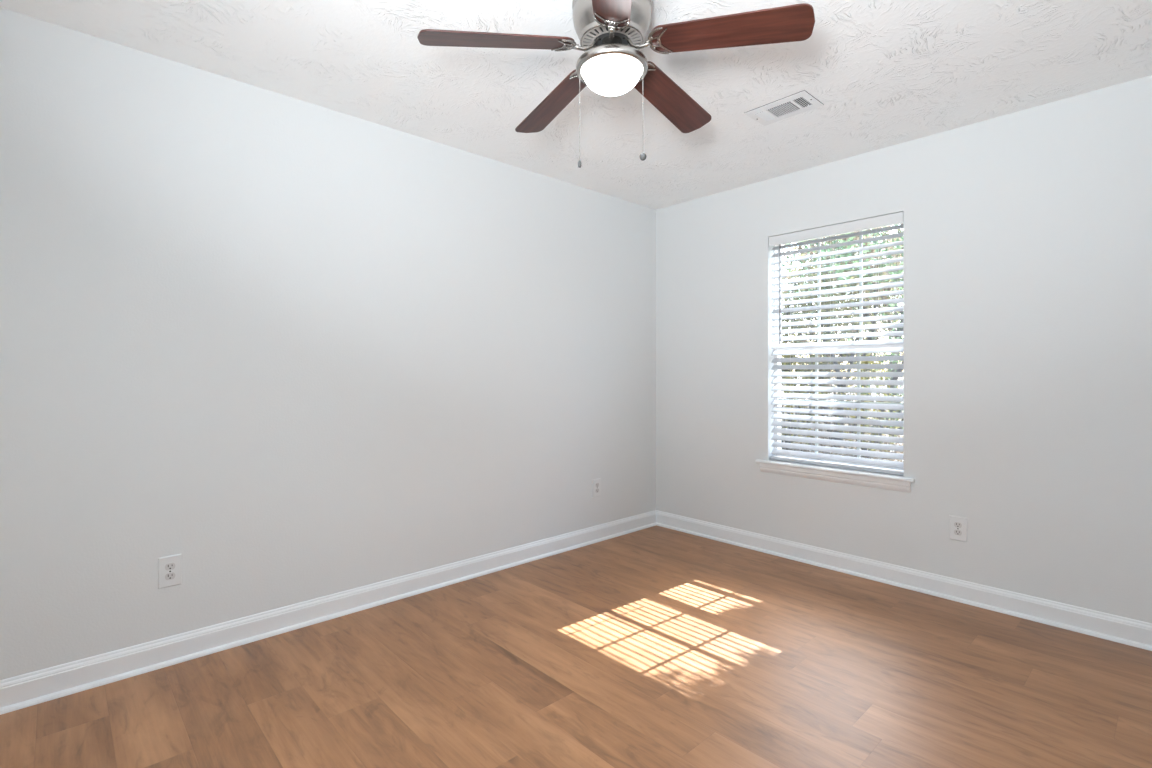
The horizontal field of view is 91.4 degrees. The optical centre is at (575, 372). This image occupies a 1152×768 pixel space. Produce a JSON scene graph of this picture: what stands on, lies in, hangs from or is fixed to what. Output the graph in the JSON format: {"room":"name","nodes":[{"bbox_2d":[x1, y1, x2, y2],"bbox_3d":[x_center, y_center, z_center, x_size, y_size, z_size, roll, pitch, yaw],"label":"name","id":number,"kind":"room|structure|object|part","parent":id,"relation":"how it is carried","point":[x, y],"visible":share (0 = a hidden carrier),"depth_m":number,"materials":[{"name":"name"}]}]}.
{"room":"empty bedroom","nodes":[
{"label":"empty bedroom","id":0,"kind":"room"},
{"bbox_2d":[0,8,655,679],"bbox_3d":[-0.925,-0.047,3.019,4.440,2.440,0.120,0,0,-43],"label":"wall","id":1,"kind":"structure","parent":0,"point":[293,350],"depth_m":2.50,"materials":[{"name":"paint"}]},
{"bbox_2d":[158,554,181,588],"bbox_3d":[-1.640,0.801,2.271,0.079,0.124,0.008,0,0,-43],"label":"wall outlet","id":2,"kind":"object","parent":1,"relation":"attached to","point":[169,567],"visible":1,"depth_m":2.27,"materials":[{"name":"plastic"}]},
{"bbox_2d":[165,563,174,570],"bbox_3d":[-1.638,0.781,2.268,0.034,0.027,0.001,0,0,-43],"label":"receptacle","id":3,"kind":"object","parent":2,"relation":"attached to","point":[168,566],"depth_m":2.27,"materials":[{"name":"plastic"}]},
{"bbox_2d":[165,572,174,579],"bbox_3d":[-1.638,0.821,2.268,0.034,0.027,0.001,0,0,-43],"label":"receptacle","id":4,"kind":"object","parent":2,"relation":"attached to","point":[168,575],"depth_m":2.27,"materials":[{"name":"plastic"}]},
{"bbox_2d":[0,510,655,714],"bbox_3d":[-0.893,1.119,2.948,4.150,0.108,0.028,0,0,-43],"label":"baseboard","id":5,"kind":"structure","parent":1,"relation":"attached to","point":[44,685],"depth_m":2.50,"materials":[{"name":"paint"}]},
{"bbox_2d":[593,478,600,496],"bbox_3d":[0.146,0.801,3.922,0.079,0.124,0.008,0,0,-43],"label":"wall outlet","id":6,"kind":"object","parent":1,"relation":"attached to","point":[596,482],"visible":1,"depth_m":3.92,"materials":[{"name":"plastic"}]},
{"bbox_2d":[0,525,1151,767],"bbox_3d":[-0.295,1.233,1.395,5.720,0.120,3.360,0,0,-43],"label":"floor","id":7,"kind":"structure","parent":0,"point":[656,646],"depth_m":2.10,"materials":[{"name":"wood"}]},
{"bbox_2d":[0,0,1151,209],"bbox_3d":[-0.295,-1.327,1.395,5.720,0.120,3.360,0,0,-43],"label":"ceiling","id":8,"kind":"structure","parent":0,"point":[884,73],"depth_m":2.32,"materials":[{"name":"white paint"}]},
{"bbox_2d":[417,0,814,167],"bbox_3d":[0.128,-0.978,1.915,1.187,0.578,1.196,0,0,-43],"label":"ceiling fan","id":9,"kind":"object","parent":8,"relation":"hanging from","point":[611,34],"visible":1,"depth_m":1.80,"materials":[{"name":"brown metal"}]},
{"bbox_3d":[-0.247,-1.058,1.789,0.499,0.006,0.136,-6,14,-14],"label":"fan blade","id":10,"kind":"part","parent":9,"relation":"part of","materials":[{"name":"brown wood"}]},
{"bbox_3d":[-0.082,-1.058,2.203,0.136,0.006,0.499,-15,2,-33],"label":"fan blade","id":11,"kind":"part","parent":9,"relation":"part of","materials":[{"name":"brown wood"}]},
{"bbox_3d":[0.013,-0.863,1.883,0.004,0.300,0.004,0,0,-43],"label":"pull chain","id":12,"kind":"part","parent":9,"relation":"part of","materials":[{"name":"metal"}]},
{"bbox_3d":[0.037,-1.094,1.862,0.095,0.056,0.020,0,0,-14],"label":"blade arm","id":13,"kind":"part","parent":9,"relation":"part of","materials":[{"name":"silver metal"}]},
{"bbox_3d":[0.120,-0.979,1.883,0.197,0.074,0.197,0,0,-43],"label":"lamp shade","id":14,"kind":"part","parent":9,"relation":"part of","materials":[{"name":"white glass"}]},
{"bbox_3d":[0.120,-1.149,1.883,0.120,0.076,0.120,0,0,-43],"label":"motor","id":15,"kind":"part","parent":9,"relation":"part of","materials":[{"name":"metal"}]},
{"bbox_3d":[0.095,-1.058,1.505,0.136,0.006,0.499,13,7,2],"label":"fan blade","id":16,"kind":"part","parent":9,"relation":"part of","materials":[{"name":"brown wood"}]},
{"bbox_3d":[0.114,-1.094,1.797,0.020,0.056,0.095,0,0,4],"label":"blade arm","id":17,"kind":"part","parent":9,"relation":"part of","materials":[{"name":"silver metal"}]},
{"bbox_3d":[0.200,-1.094,1.851,0.095,0.056,0.020,0,0,22],"label":"blade arm","id":18,"kind":"part","parent":9,"relation":"part of","materials":[{"name":"silver metal"}]},
{"bbox_3d":[0.362,-1.058,2.174,0.136,0.006,0.499,-16,-16,37],"label":"fan blade","id":19,"kind":"part","parent":9,"relation":"part of","materials":[{"name":"brown wood"}]},
{"bbox_3d":[0.472,-1.058,1.742,0.499,0.006,0.136,6,-11,22],"label":"fan blade","id":20,"kind":"part","parent":9,"relation":"part of","materials":[{"name":"brown wood"}]},
{"bbox_2d":[744,90,823,125],"bbox_3d":[0.993,-1.256,2.694,0.200,0.022,0.302,0,0,-43],"label":"ceiling vent","id":21,"kind":"object","parent":8,"relation":"in","point":[792,105],"visible":1,"depth_m":2.68,"materials":[{"name":"metal"}]},
{"bbox_2d":[656,75,1151,622],"bbox_3d":[1.742,-0.047,3.279,0.170,2.440,3.120,0,0,-43],"label":"wall","id":22,"kind":"structure","parent":0,"point":[1027,233],"depth_m":2.84,"materials":[{"name":"paint"}]},
{"bbox_2d":[755,223,914,492],"bbox_3d":[1.573,-0.119,3.434,0.198,1.545,0.931,0,0,-43],"label":"window","id":23,"kind":"structure","parent":22,"relation":"in","point":[839,475],"depth_m":3.40,"materials":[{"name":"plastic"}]},
{"bbox_3d":[1.618,-0.160,3.467,0.087,1.465,0.801,0,0,-43],"label":"frame","id":24,"kind":"part","parent":23,"relation":"part of","materials":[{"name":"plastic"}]},
{"bbox_3d":[1.541,0.582,3.405,0.111,0.023,0.931,0,0,-43],"label":"sill","id":25,"kind":"part","parent":23,"relation":"part of","materials":[{"name":"paint"}]},
{"bbox_2d":[769,212,902,474],"bbox_3d":[1.551,-0.162,3.405,0.072,1.458,0.793,0,0,-43],"label":"window blind","id":26,"kind":"object","parent":23,"relation":"attached to","point":[895,218],"visible":0.93,"depth_m":3.38,"materials":[{"name":"plastic"}]},
{"bbox_3d":[1.383,-0.143,3.601,0.037,1.377,0.001,0,0,-43],"label":"ladder cord","id":27,"kind":"part","parent":26,"relation":"part of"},
{"bbox_3d":[1.558,0.556,3.412,0.050,0.022,0.789,0,0,-43],"label":"rail","id":28,"kind":"part","parent":26,"relation":"part of","materials":[{"name":"plastic"}]},
{"bbox_3d":[1.730,-0.143,3.226,0.037,1.377,0.001,0,0,-43],"label":"ladder cord","id":29,"kind":"part","parent":26,"relation":"part of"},
{"bbox_3d":[1.601,0.195,3.451,0.028,0.729,0.784,0,0,-43],"label":"sash","id":30,"kind":"part","parent":23,"relation":"part of","materials":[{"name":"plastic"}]},
{"bbox_3d":[1.626,-0.508,3.474,0.028,0.749,0.784,0,0,-43],"label":"sash","id":31,"kind":"part","parent":23,"relation":"part of","materials":[{"name":"plastic"}]},
{"bbox_2d":[656,510,1151,650],"bbox_3d":[1.670,1.119,3.212,0.028,0.108,3.120,0,0,-43],"label":"baseboard","id":32,"kind":"structure","parent":22,"relation":"attached to","point":[1136,633],"depth_m":2.95,"materials":[{"name":"paint"}]},
{"bbox_2d":[949,515,966,541],"bbox_3d":[1.972,0.803,2.900,0.008,0.124,0.079,0,0,-43],"label":"wall outlet","id":33,"kind":"object","parent":22,"relation":"attached to","point":[957,525],"visible":1,"depth_m":2.90,"materials":[{"name":"plastic"}]},
{"bbox_2d":[954,522,961,527],"bbox_3d":[1.969,0.783,2.897,0.001,0.027,0.034,0,0,-43],"label":"receptacle","id":34,"kind":"object","parent":33,"relation":"attached to","point":[956,524],"depth_m":2.90,"materials":[{"name":"plastic"}]},
{"bbox_2d":[954,530,961,534],"bbox_3d":[1.969,0.823,2.897,0.001,0.027,0.034,0,0,-43],"label":"receptacle","id":35,"kind":"object","parent":33,"relation":"attached to","point":[956,532],"depth_m":2.90,"materials":[{"name":"plastic"}]},
{"label":"outside","id":36,"kind":"structure","parent":0,"visible":0},
{"bbox_2d":[781,377,902,460],"bbox_3d":[10.341,0.914,23.565,40.000,1.274,45.000,0,0,-43],"label":"ground","id":37,"kind":"structure","parent":36,"point":[873,394],"depth_m":13.16,"materials":[{"name":"soil"}]},
{"bbox_2d":[781,355,825,449],"bbox_3d":[3.687,0.485,9.891,1.253,1.803,1.349,0,0,-43],"label":"shrub","id":38,"kind":"object","parent":37,"relation":"on","point":[784,356],"visible":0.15,"depth_m":9.77,"materials":[{"name":"green plant"}]},
{"bbox_2d":[781,354,837,423],"bbox_3d":[5.199,0.306,12.690,1.500,1.982,1.442,0,0,-5],"label":"shrub","id":39,"kind":"object","parent":37,"relation":"on","point":[806,363],"visible":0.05,"depth_m":12.67,"materials":[{"name":"green plant"}]},
{"bbox_2d":[781,241,866,434],"bbox_3d":[4.024,-0.730,10.826,2.905,4.189,3.216,0,0,22],"label":"tree","id":40,"kind":"object","parent":37,"relation":"on","point":[810,267],"visible":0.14,"depth_m":10.55,"materials":[{"name":"green plant"}]},
{"bbox_2d":[799,362,863,439],"bbox_3d":[4.874,0.553,10.669,1.211,1.584,1.244,0,0,-43],"label":"shrub","id":41,"kind":"object","parent":37,"relation":"on","point":[823,415],"visible":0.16,"depth_m":10.61,"materials":[{"name":"green plant"}]},
{"bbox_3d":[4.906,0.690,10.637,1.032,1.311,1.065,0,0,21],"label":"stem","id":42,"kind":"part","parent":41,"relation":"part of","materials":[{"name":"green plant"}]},
{"bbox_2d":[781,240,902,447],"bbox_3d":[4.445,-0.541,10.217,1.892,3.851,3.241,0,0,-21],"label":"tree","id":43,"kind":"object","parent":37,"relation":"on","point":[801,254],"visible":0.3,"depth_m":9.76,"materials":[{"name":"green plant"}]},
{"bbox_2d":[781,406,902,461],"bbox_3d":[5.785,1.253,11.018,4.224,0.578,16.407,0,0,18],"label":"fallen leaves","id":44,"kind":"object","parent":37,"relation":"on","point":[889,451],"visible":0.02,"depth_m":9.67,"materials":[{"name":"plant"}]},
{"bbox_2d":[781,235,902,399],"bbox_3d":[8.368,-2.565,19.336,7.624,7.349,4.582,0,0,36],"label":"tree","id":45,"kind":"object","parent":37,"relation":"on","point":[885,338],"visible":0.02,"depth_m":18.73,"materials":[{"name":"green plant"}]},
{"bbox_2d":[782,224,902,450],"bbox_3d":[5.910,-1.012,9.544,4.467,4.772,3.279,0,0,-24],"label":"tree","id":46,"kind":"object","parent":37,"relation":"on","point":[875,234],"visible":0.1,"depth_m":9.54,"materials":[{"name":"green plant"}]},
{"bbox_2d":[782,223,902,426],"bbox_3d":[5.895,-1.546,12.028,4.222,5.746,4.350,0,0,18],"label":"tree","id":47,"kind":"object","parent":37,"relation":"on","point":[869,236],"visible":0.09,"depth_m":11.70,"materials":[{"name":"green plant"}]},
{"bbox_2d":[782,225,902,412],"bbox_3d":[7.780,-2.177,14.866,5.912,6.859,5.567,0,0,-43],"label":"tree","id":48,"kind":"object","parent":37,"relation":"on","point":[898,231],"visible":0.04,"depth_m":14.17,"materials":[{"name":"green plant"}]},
{"bbox_2d":[782,236,902,414],"bbox_3d":[6.303,-1.737,15.489,4.562,6.014,4.941,0,0,-5],"label":"tree","id":49,"kind":"object","parent":37,"relation":"on","point":[783,300],"visible":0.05,"depth_m":14.96,"materials":[{"name":"green plant"}]},
{"bbox_2d":[785,225,902,401],"bbox_3d":[10.187,-2.591,20.181,5.101,7.371,6.242,0,0,20],"label":"tree","id":50,"kind":"object","parent":37,"relation":"on","point":[870,394],"visible":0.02,"depth_m":19.11,"materials":[{"name":"green plant"}]},
{"bbox_2d":[828,355,901,456],"bbox_3d":[4.760,0.533,9.129,1.114,1.697,1.200,0,0,-43],"label":"shrub","id":51,"kind":"object","parent":37,"relation":"on","point":[861,362],"visible":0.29,"depth_m":9.05,"materials":[{"name":"green plant"}]},
{"bbox_2d":[851,339,902,436],"bbox_3d":[6.136,0.314,10.785,1.425,2.004,1.400,0,0,-43],"label":"shrub","id":52,"kind":"object","parent":37,"relation":"on","point":[884,354],"visible":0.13,"depth_m":10.85,"materials":[{"name":"green plant"}]}
]}

